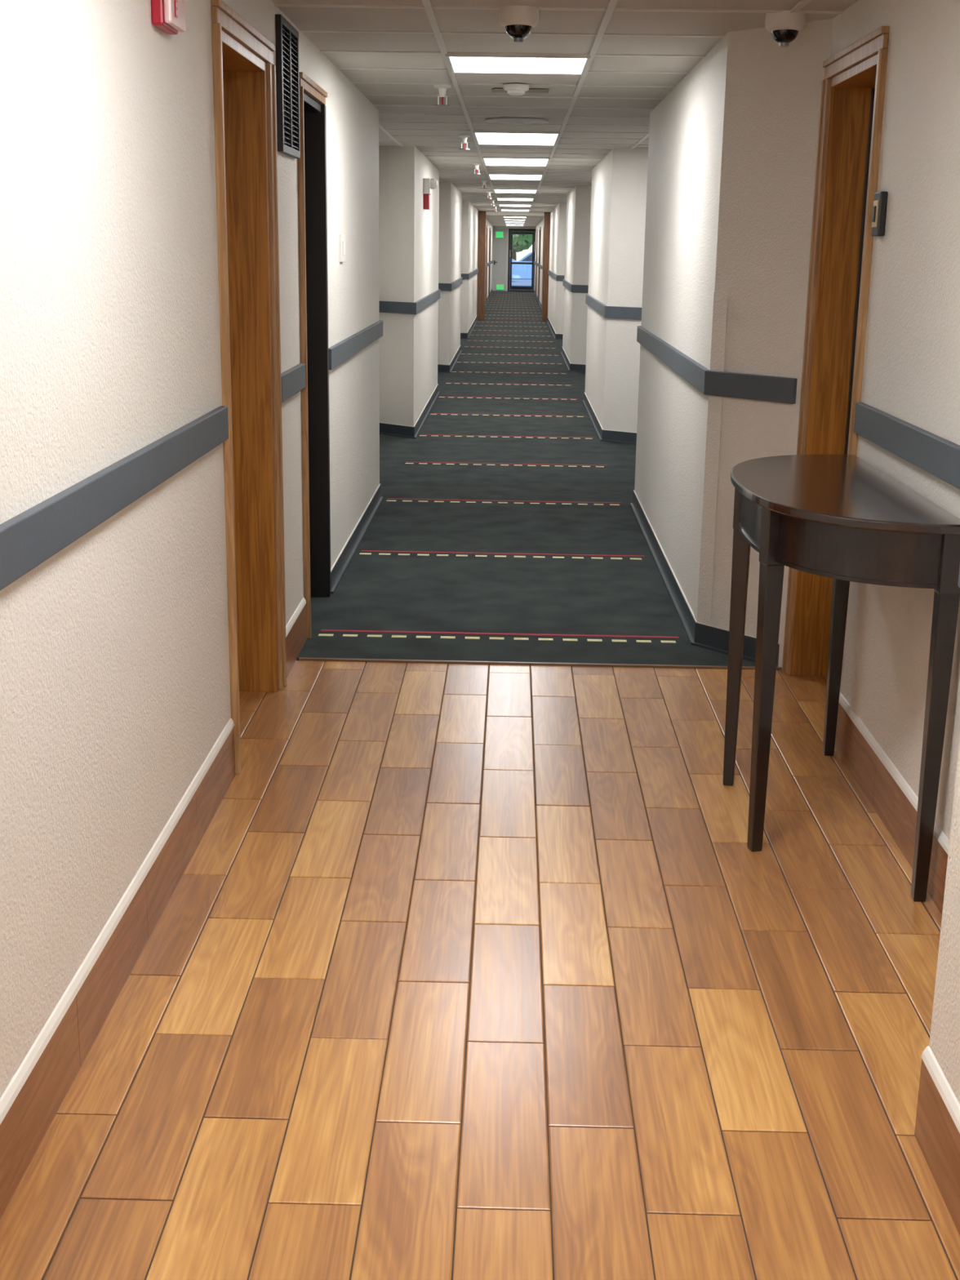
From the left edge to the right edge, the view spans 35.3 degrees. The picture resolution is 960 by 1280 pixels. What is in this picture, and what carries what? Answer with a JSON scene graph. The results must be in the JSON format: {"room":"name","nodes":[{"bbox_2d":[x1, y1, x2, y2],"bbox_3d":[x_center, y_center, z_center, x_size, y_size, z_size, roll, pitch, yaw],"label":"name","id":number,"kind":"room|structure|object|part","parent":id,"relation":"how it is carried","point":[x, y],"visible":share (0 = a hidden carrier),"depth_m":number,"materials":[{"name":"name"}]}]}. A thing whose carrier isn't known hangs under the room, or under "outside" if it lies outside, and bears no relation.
{"room":"hotel corridor","nodes":[
{"label":"hotel corridor","id":0,"kind":"room"},
{"bbox_2d":[0,0,493,1097],"bbox_3d":[-0.557,-6.492,26.487,0.700,2.330,60.500,1,15,1],"label":"wall","id":1,"kind":"structure","parent":0,"point":[115,677],"depth_m":3.23,"materials":[{"name":"white paint"}]},
{"bbox_2d":[0,405,228,590],"bbox_3d":[-0.802,0.297,0.751,0.022,0.093,7.270,1,15,1],"label":"trim","id":2,"kind":"structure","parent":1,"relation":"attached to","point":[31,537],"depth_m":2.94,"materials":[{"name":"grey plastic"}]},
{"bbox_2d":[0,597,306,1219],"bbox_3d":[-0.803,1.033,1.785,0.012,0.180,8.900,1,15,1],"label":"baseboard","id":3,"kind":"structure","parent":1,"relation":"attached to","point":[33,1098],"depth_m":3.10,"materials":[{"name":"brown wood"}]},
{"bbox_2d":[151,0,186,34],"bbox_3d":[-0.697,-1.508,3.417,0.066,0.240,0.160,1,15,1],"label":"fire alarm strobe","id":4,"kind":"object","parent":1,"relation":"attached to","point":[167,15],"visible":1,"depth_m":3.38,"materials":[{"name":"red plastic"}]},
{"bbox_2d":[210,0,286,773],"bbox_3d":[-0.814,-0.774,4.757,0.234,2.182,0.964,1,15,1],"label":"door frame","id":5,"kind":"structure","parent":1,"relation":"attached to","point":[244,73],"depth_m":5.05,"materials":[{"name":"brown wood"}]},
{"bbox_2d":[275,13,300,158],"bbox_3d":[-0.678,-1.946,5.344,0.020,0.440,0.430,1,15,1],"label":"air vent","id":6,"kind":"object","parent":1,"relation":"in","point":[287,72],"visible":1,"depth_m":5.31,"materials":[{"name":"black metal"}]},
{"bbox_2d":[280,363,305,403],"bbox_3d":[-0.693,-0.948,5.551,0.022,0.093,0.610,1,15,1],"label":"trim","id":7,"kind":"structure","parent":1,"relation":"attached to","point":[293,380],"depth_m":5.52,"materials":[{"name":"grey plastic"}]},
{"bbox_2d":[297,71,331,638],"bbox_3d":[-0.796,-1.156,6.252,0.264,2.170,0.795,1,15,1],"label":"door frame","id":8,"kind":"structure","parent":1,"relation":"attached to","point":[314,113],"depth_m":6.49,"materials":[{"name":"black paint"}]},
{"bbox_2d":[339,234,346,262],"bbox_3d":[-0.649,-1.856,7.154,0.018,0.125,0.150,1,15,1],"label":"light switch","id":9,"kind":"object","parent":1,"relation":"attached to","point":[342,237],"visible":1,"depth_m":7.11,"materials":[{"name":"white plastic"}]},
{"bbox_2d":[328,260,493,369],"bbox_3d":[-0.310,-7.614,31.233,0.462,0.093,50.740,1,15,1],"label":"trim","id":10,"kind":"structure","parent":1,"relation":"attached to","point":[344,349],"depth_m":9.08,"materials":[{"name":"grey plastic"}]},
{"bbox_2d":[330,288,492,593],"bbox_3d":[-0.325,-6.633,31.478,0.462,0.099,50.760,1,15,1],"label":"baseboard","id":11,"kind":"structure","parent":1,"relation":"attached to","point":[341,563],"depth_m":9.26,"materials":[{"name":"rubber"}]},
{"bbox_2d":[422,178,438,209],"bbox_3d":[-0.435,-3.949,13.375,0.125,0.265,0.250,1,15,1],"label":"fire alarm","id":12,"kind":"object","parent":1,"relation":"attached to","point":[428,184],"visible":1,"depth_m":13.30,"materials":[{"name":"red plastic"}]},
{"bbox_2d":[476,211,486,319],"bbox_3d":[0.033,-8.243,33.279,0.170,2.320,0.150,1,15,1],"label":"door frame","id":13,"kind":"structure","parent":1,"relation":"attached to","point":[482,215],"depth_m":33.20,"materials":[{"name":"brown wood"}]},
{"bbox_2d":[484,225,487,302],"bbox_3d":[0.182,-10.722,43.147,0.024,2.162,1.024,1,15,1],"label":"frame","id":14,"kind":"object","parent":1,"relation":"attached to","point":[486,225],"visible":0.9,"depth_m":42.81,"materials":[{"name":"brown wood"}]},
{"bbox_2d":[488,227,490,296],"bbox_3d":[0.314,-12.229,48.953,0.024,2.162,1.024,1,15,1],"label":"frame","id":15,"kind":"object","parent":1,"relation":"attached to","point":[490,228],"visible":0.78,"depth_m":48.59,"materials":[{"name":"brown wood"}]},
{"bbox_2d":[0,660,959,1279],"bbox_3d":[0.053,1.202,1.551,2.900,0.005,8.800,1,15,1],"label":"floor","id":16,"kind":"structure","parent":0,"point":[463,971],"depth_m":3.14,"materials":[{"name":"brown wood"}]},
{"bbox_2d":[298,657,782,670],"bbox_3d":[0.230,0.092,5.813,1.860,0.010,0.013,1,15,1],"label":"threshold strip","id":17,"kind":"object","parent":16,"relation":"on","point":[300,658],"visible":1,"depth_m":5.81,"materials":[{"name":"wood"}]},
{"bbox_2d":[723,454,959,902],"bbox_3d":[0.911,0.037,4.184,0.452,0.950,1.230,1,15,1],"label":"console table","id":18,"kind":"object","parent":16,"relation":"on","point":[842,518],"visible":1,"depth_m":3.79,"materials":[{"name":"brown wood"}]},
{"bbox_3d":[0.751,-0.014,4.423,0.052,0.926,0.052,5,15,15],"label":"leg","id":19,"kind":"part","parent":18,"relation":"part of","materials":[{"name":"brown wood"}]},
{"bbox_3d":[0.739,0.114,3.929,0.052,0.926,0.052,-3,15,-13],"label":"leg","id":20,"kind":"part","parent":18,"relation":"part of","materials":[{"name":"brown wood"}]},
{"bbox_3d":[1.119,-0.083,4.707,0.052,0.926,0.052,1,15,1],"label":"leg","id":21,"kind":"part","parent":18,"relation":"part of","materials":[{"name":"brown wood"}]},
{"bbox_3d":[1.094,0.196,3.632,0.052,0.926,0.052,1,15,1],"label":"leg","id":22,"kind":"part","parent":18,"relation":"part of","materials":[{"name":"brown wood"}]},
{"bbox_2d":[493,226,535,291],"bbox_3d":[1.312,-14.220,55.802,3.100,2.600,0.200,1,15,1],"label":"wall","id":23,"kind":"structure","parent":0,"point":[494,227],"depth_m":55.47,"materials":[{"name":"white paint"}]},
{"bbox_2d":[492,232,506,290],"bbox_3d":[0.712,-13.980,55.821,0.470,2.090,0.050,1,15,1],"label":"leaf","id":24,"kind":"object","parent":23,"relation":"attached to","point":[499,244],"visible":0.96,"depth_m":55.80,"materials":[{"name":"white paint"}]},
{"bbox_2d":[496,284,504,289],"bbox_3d":[0.743,-13.073,55.970,0.302,0.200,0.056,1,15,1],"label":"exit sign","id":25,"kind":"object","parent":24,"relation":"attached to","point":[499,286],"visible":1,"depth_m":55.95,"materials":[{"name":"green plastic"}]},
{"bbox_2d":[492,228,506,291],"bbox_3d":[0.713,-14.043,55.805,0.550,2.240,0.110,1,15,1],"label":"frame","id":26,"kind":"object","parent":23,"relation":"attached to","point":[504,230],"visible":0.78,"depth_m":55.67,"materials":[{"name":"metal"}]},
{"bbox_2d":[494,231,504,238],"bbox_3d":[0.724,-14.888,55.479,0.355,0.240,0.056,1,15,1],"label":"exit sign","id":27,"kind":"object","parent":23,"relation":"attached to","point":[499,234],"visible":1,"depth_m":55.46,"materials":[{"name":"green plastic"}]},
{"bbox_2d":[507,228,535,291],"bbox_3d":[1.553,-14.027,55.790,1.030,2.240,0.150,1,15,1],"label":"frame","id":28,"kind":"object","parent":23,"relation":"attached to","point":[523,231],"visible":0.91,"depth_m":55.74,"materials":[{"name":"black metal"}]},
{"bbox_2d":[491,88,549,93],"bbox_3d":[0.205,-2.789,7.668,0.290,0.004,0.150,1,15,1],"label":"plate","id":29,"kind":"object","parent":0,"point":[494,90],"depth_m":7.65,"materials":[{"name":"white plastic"}]},
{"bbox_2d":[296,290,777,671],"bbox_3d":[0.650,-6.419,30.920,2.436,0.016,51.865,1,15,1],"label":"floor","id":30,"kind":"structure","parent":0,"point":[506,530],"depth_m":8.29,"materials":[{"name":"grey carpet"}]},
{"bbox_2d":[271,0,857,226],"bbox_3d":[0.660,-7.620,26.167,3.100,0.050,60.700,1,15,1],"label":"ceiling","id":31,"kind":"structure","parent":0,"point":[304,18],"depth_m":6.47,"materials":[{"name":"tile"}]},
{"bbox_2d":[433,84,451,106],"bbox_3d":[-0.186,-2.690,7.470,0.088,0.101,0.088,1,15,1],"label":"sprinkler","id":32,"kind":"object","parent":31,"relation":"attached to","point":[442,88],"visible":1,"depth_m":7.45,"materials":[{"name":"white metal"}]},
{"bbox_2d":[457,134,470,150],"bbox_3d":[-0.111,-3.544,10.760,0.088,0.101,0.088,1,15,1],"label":"sprinkler","id":33,"kind":"object","parent":31,"relation":"attached to","point":[464,137],"visible":1,"depth_m":10.74,"materials":[{"name":"white metal"}]},
{"bbox_2d":[472,163,481,174],"bbox_3d":[-0.030,-4.473,14.341,0.088,0.101,0.088,1,15,1],"label":"sprinkler","id":34,"kind":"object","parent":31,"relation":"attached to","point":[477,165],"visible":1,"depth_m":14.33,"materials":[{"name":"white metal"}]},
{"bbox_2d":[480,180,488,189],"bbox_3d":[0.052,-5.402,17.921,0.088,0.101,0.088,1,15,1],"label":"sprinkler","id":35,"kind":"object","parent":31,"relation":"attached to","point":[483,181],"visible":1,"depth_m":17.91,"materials":[{"name":"white metal"}]},
{"bbox_2d":[486,191,492,199],"bbox_3d":[0.133,-6.331,21.502,0.088,0.101,0.088,1,15,1],"label":"sprinkler","id":36,"kind":"object","parent":31,"relation":"attached to","point":[489,193],"visible":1,"depth_m":21.48,"materials":[{"name":"white metal"}]},
{"bbox_2d":[484,117,548,124],"bbox_3d":[0.231,-3.255,9.484,0.400,0.014,0.400,1,15,1],"label":"ceiling vent","id":37,"kind":"object","parent":31,"relation":"in","point":[517,121],"visible":1,"depth_m":9.40,"materials":[{"name":"metal"}]},
{"bbox_2d":[503,84,529,95],"bbox_3d":[0.178,-2.697,7.408,0.128,0.047,0.128,1,15,1],"label":"smoke detector","id":38,"kind":"object","parent":31,"relation":"attached to","point":[512,89],"visible":1,"depth_m":7.37,"materials":[{"name":"white plastic"}]},
{"bbox_2d":[498,5,538,43],"bbox_3d":[0.130,-2.071,5.091,0.136,0.107,0.136,1,15,1],"label":"dome security camera","id":39,"kind":"object","parent":31,"relation":"attached to","point":[518,21],"visible":1,"depth_m":5.04,"materials":[{"name":"white plastic"}]},
{"bbox_2d":[274,0,843,226],"bbox_3d":[0.635,-7.594,26.174,3.050,0.008,60.500,1,15,1],"label":"grid","id":40,"kind":"object","parent":31,"relation":"attached to","point":[427,6],"visible":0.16,"depth_m":7.88,"materials":[{"name":"metal"}]},
{"bbox_2d":[504,221,524,222],"bbox_3d":[1.055,-12.674,45.783,0.600,0.012,1.220,1,15,1],"label":"frame","id":41,"kind":"object","parent":40,"relation":"attached to","point":[504,221],"visible":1,"depth_m":45.20,"materials":[{"name":"metal"}]},
{"bbox_2d":[502,216,526,217],"bbox_3d":[0.895,-10.841,38.718,0.600,0.012,1.220,1,15,1],"label":"frame","id":42,"kind":"object","parent":40,"relation":"attached to","point":[503,216],"visible":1,"depth_m":38.13,"materials":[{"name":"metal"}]},
{"bbox_2d":[496,197,533,200],"bbox_3d":[0.573,-7.163,24.541,0.600,0.012,1.220,1,15,1],"label":"frame","id":43,"kind":"object","parent":40,"relation":"attached to","point":[496,197],"visible":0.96,"depth_m":23.96,"materials":[{"name":"metal"}]},
{"bbox_2d":[497,198,533,200],"bbox_3d":[0.573,-7.163,24.541,0.570,0.005,1.180,1,15,1],"label":"diffuser","id":44,"kind":"object","parent":43,"relation":"attached to","point":[512,199],"visible":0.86,"depth_m":24.61,"materials":[{"name":"white plastic"}]},
{"bbox_2d":[500,208,529,211],"bbox_3d":[0.734,-9.008,31.654,0.600,0.012,1.220,1,15,1],"label":"frame","id":45,"kind":"object","parent":40,"relation":"attached to","point":[500,209],"visible":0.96,"depth_m":31.07,"materials":[{"name":"metal"}]},
{"bbox_2d":[501,209,528,211],"bbox_3d":[0.734,-9.009,31.654,0.570,0.005,1.180,1,15,1],"label":"diffuser","id":46,"kind":"object","parent":45,"relation":"attached to","point":[501,210],"visible":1,"depth_m":31.63,"materials":[{"name":"white plastic"}]},
{"bbox_2d":[498,204,531,206],"bbox_3d":[0.653,-8.079,28.073,0.600,0.012,1.220,1,15,1],"label":"frame","id":47,"kind":"object","parent":40,"relation":"attached to","point":[499,204],"visible":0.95,"depth_m":27.49,"materials":[{"name":"metal"}]},
{"bbox_2d":[499,204,530,206],"bbox_3d":[0.653,-8.080,28.073,0.570,0.005,1.180,1,15,1],"label":"diffuser","id":48,"kind":"object","parent":47,"relation":"attached to","point":[500,205],"visible":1,"depth_m":28.10,"materials":[{"name":"white plastic"}]},
{"bbox_2d":[493,188,537,193],"bbox_3d":[0.493,-6.246,21.009,0.600,0.012,1.220,1,15,1],"label":"frame","id":49,"kind":"object","parent":40,"relation":"attached to","point":[493,188],"visible":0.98,"depth_m":20.42,"materials":[{"name":"metal"}]},
{"bbox_2d":[494,189,536,192],"bbox_3d":[0.493,-6.247,21.009,0.570,0.005,1.180,1,15,1],"label":"diffuser","id":50,"kind":"object","parent":49,"relation":"attached to","point":[495,190],"visible":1,"depth_m":21.06,"materials":[{"name":"white plastic"}]},
{"bbox_2d":[488,173,543,180],"bbox_3d":[0.399,-5.172,16.867,0.600,0.012,1.220,1,15,1],"label":"frame","id":51,"kind":"object","parent":40,"relation":"attached to","point":[488,174],"visible":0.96,"depth_m":16.28,"materials":[{"name":"metal"}]},
{"bbox_2d":[489,174,542,179],"bbox_3d":[0.399,-5.172,16.867,0.570,0.005,1.180,1,15,1],"label":"diffuser","id":52,"kind":"object","parent":51,"relation":"attached to","point":[492,176],"visible":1,"depth_m":16.89,"materials":[{"name":"white plastic"}]},
{"bbox_2d":[472,131,559,145],"bbox_3d":[0.265,-3.640,10.964,0.600,0.012,1.220,1,15,1],"label":"frame","id":53,"kind":"object","parent":40,"relation":"attached to","point":[473,132],"visible":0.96,"depth_m":10.38,"materials":[{"name":"metal"}]},
{"bbox_2d":[475,133,557,144],"bbox_3d":[0.265,-3.641,10.964,0.570,0.005,1.180,1,15,1],"label":"diffuser","id":54,"kind":"object","parent":53,"relation":"attached to","point":[482,138],"visible":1,"depth_m":10.95,"materials":[{"name":"white plastic"}]},
{"bbox_2d":[482,156,550,166],"bbox_3d":[0.332,-4.406,13.916,0.600,0.012,1.220,1,15,1],"label":"frame","id":55,"kind":"object","parent":40,"relation":"attached to","point":[483,157],"visible":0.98,"depth_m":13.33,"materials":[{"name":"metal"}]},
{"bbox_2d":[484,158,547,165],"bbox_3d":[0.332,-4.407,13.916,0.570,0.005,1.180,1,15,1],"label":"diffuser","id":56,"kind":"object","parent":55,"relation":"attached to","point":[507,162],"visible":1,"depth_m":13.92,"materials":[{"name":"white plastic"}]},
{"bbox_2d":[445,53,591,74],"bbox_3d":[0.164,-2.491,6.537,0.600,0.012,0.610,1,15,1],"label":"frame","id":57,"kind":"object","parent":40,"relation":"attached to","point":[588,58],"visible":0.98,"depth_m":6.25,"materials":[{"name":"metal"}]},
{"bbox_2d":[449,57,586,73],"bbox_3d":[0.164,-2.492,6.537,0.570,0.005,0.570,1,15,1],"label":"diffuser","id":58,"kind":"object","parent":57,"relation":"attached to","point":[460,64],"visible":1,"depth_m":6.54,"materials":[{"name":"white plastic"}]},
{"bbox_2d":[764,10,805,47],"bbox_3d":[1.031,-2.061,5.105,0.136,0.107,0.136,1,15,1],"label":"dome security camera","id":59,"kind":"object","parent":31,"relation":"attached to","point":[784,26],"visible":1,"depth_m":5.06,"materials":[{"name":"white plastic"}]},
{"bbox_2d":[533,0,959,1104],"bbox_3d":[1.778,-6.446,26.446,0.830,2.330,60.500,1,15,1],"label":"wall","id":60,"kind":"structure","parent":0,"point":[720,196],"depth_m":5.51,"materials":[{"name":"white paint"}]},
{"bbox_2d":[485,211,544,216],"bbox_3d":[0.769,-9.312,32.985,1.270,0.080,0.150,1,15,1],"label":"trim","id":61,"kind":"structure","parent":60,"relation":"attached to","point":[487,213],"depth_m":32.91,"materials":[{"name":"white paint"}]},
{"bbox_2d":[535,229,537,295],"bbox_3d":[1.903,-12.700,50.861,0.024,2.162,1.024,1,15,1],"label":"frame","id":62,"kind":"object","parent":60,"relation":"attached to","point":[537,229],"visible":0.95,"depth_m":50.54,"materials":[{"name":"brown wood"}]},
{"bbox_2d":[537,226,541,302],"bbox_3d":[1.771,-11.194,45.055,0.024,2.162,1.024,1,15,1],"label":"frame","id":63,"kind":"object","parent":60,"relation":"attached to","point":[540,227],"visible":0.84,"depth_m":44.72,"materials":[{"name":"brown wood"}]},
{"bbox_2d":[541,240,543,309],"bbox_3d":[1.629,-9.562,38.765,0.024,2.162,1.024,1,15,1],"label":"frame","id":64,"kind":"object","parent":60,"relation":"attached to","point":[543,241],"visible":0.14,"depth_m":39.29,"materials":[{"name":"brown wood"}]},
{"bbox_2d":[542,212,550,320],"bbox_3d":[1.452,-8.214,33.254,0.130,2.320,0.150,1,15,1],"label":"door frame","id":65,"kind":"structure","parent":60,"relation":"attached to","point":[547,215],"depth_m":33.17,"materials":[{"name":"brown wood"}]},
{"bbox_2d":[533,288,779,666],"bbox_3d":[1.645,-6.452,30.899,0.452,0.099,51.884,1,15,1],"label":"baseboard","id":66,"kind":"structure","parent":60,"relation":"attached to","point":[712,637],"depth_m":7.13,"materials":[{"name":"rubber"}]},
{"bbox_2d":[533,261,797,404],"bbox_3d":[1.660,-7.427,30.646,0.452,0.093,51.883,1,15,1],"label":"trim","id":67,"kind":"structure","parent":60,"relation":"attached to","point":[715,383],"depth_m":5.97,"materials":[{"name":"grey plastic"}]},
{"bbox_2d":[694,291,728,625],"bbox_3d":[0.898,-0.706,5.952,0.027,1.300,0.147,-4,15,-16],"label":"trim","id":68,"kind":"structure","parent":60,"relation":"attached to","point":[719,300],"depth_m":5.93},
{"bbox_2d":[782,26,889,675],"bbox_3d":[1.294,-0.833,5.087,0.264,2.192,0.864,1,15,1],"label":"door frame","id":69,"kind":"structure","parent":60,"relation":"attached to","point":[851,98],"depth_m":5.33,"materials":[{"name":"brown wood"}]},
{"bbox_2d":[871,191,888,235],"bbox_3d":[1.168,-1.249,4.429,0.030,0.125,0.080,1,15,1],"label":"card reader","id":70,"kind":"object","parent":60,"relation":"attached to","point":[880,202],"visible":1,"depth_m":4.40,"materials":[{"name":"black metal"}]},
{"bbox_2d":[834,692,959,1235],"bbox_3d":[0.916,1.218,1.173,0.322,0.180,7.700,1,15,1],"label":"baseboard","id":71,"kind":"structure","parent":60,"relation":"attached to","point":[937,1124],"depth_m":3.73,"materials":[{"name":"brown wood"}]},
{"bbox_2d":[853,402,959,587],"bbox_3d":[0.925,0.277,0.929,0.332,0.093,7.700,1,15,1],"label":"trim","id":72,"kind":"structure","parent":60,"relation":"attached to","point":[939,456],"depth_m":3.99,"materials":[{"name":"grey plastic"}]},
{"label":"outside","id":73,"kind":"structure","parent":0,"visible":0},
{"bbox_2d":[500,279,533,291],"bbox_3d":[2.148,-23.252,96.066,80.000,0.100,82.300,1,15,1],"label":"ground","id":74,"kind":"structure","parent":73,"point":[515,282],"depth_m":70.64,"materials":[{"name":"concrete"}]},
{"bbox_2d":[509,252,532,279],"bbox_3d":[2.348,-15.748,64.063,4.520,1.465,1.890,1,15,1],"label":"parked car","id":75,"kind":"object","parent":74,"relation":"on","point":[518,271],"visible":0.02,"depth_m":63.21,"materials":[{"name":"blue paint"}]},
{"bbox_2d":[510,231,533,260],"bbox_3d":[2.326,-30.278,114.163,4.177,4.464,4.170,1,15,1],"label":"tree","id":76,"kind":"object","parent":74,"relation":"on","point":[520,242],"visible":0.15,"depth_m":113.32,"materials":[{"name":"green plant"}]}
]}

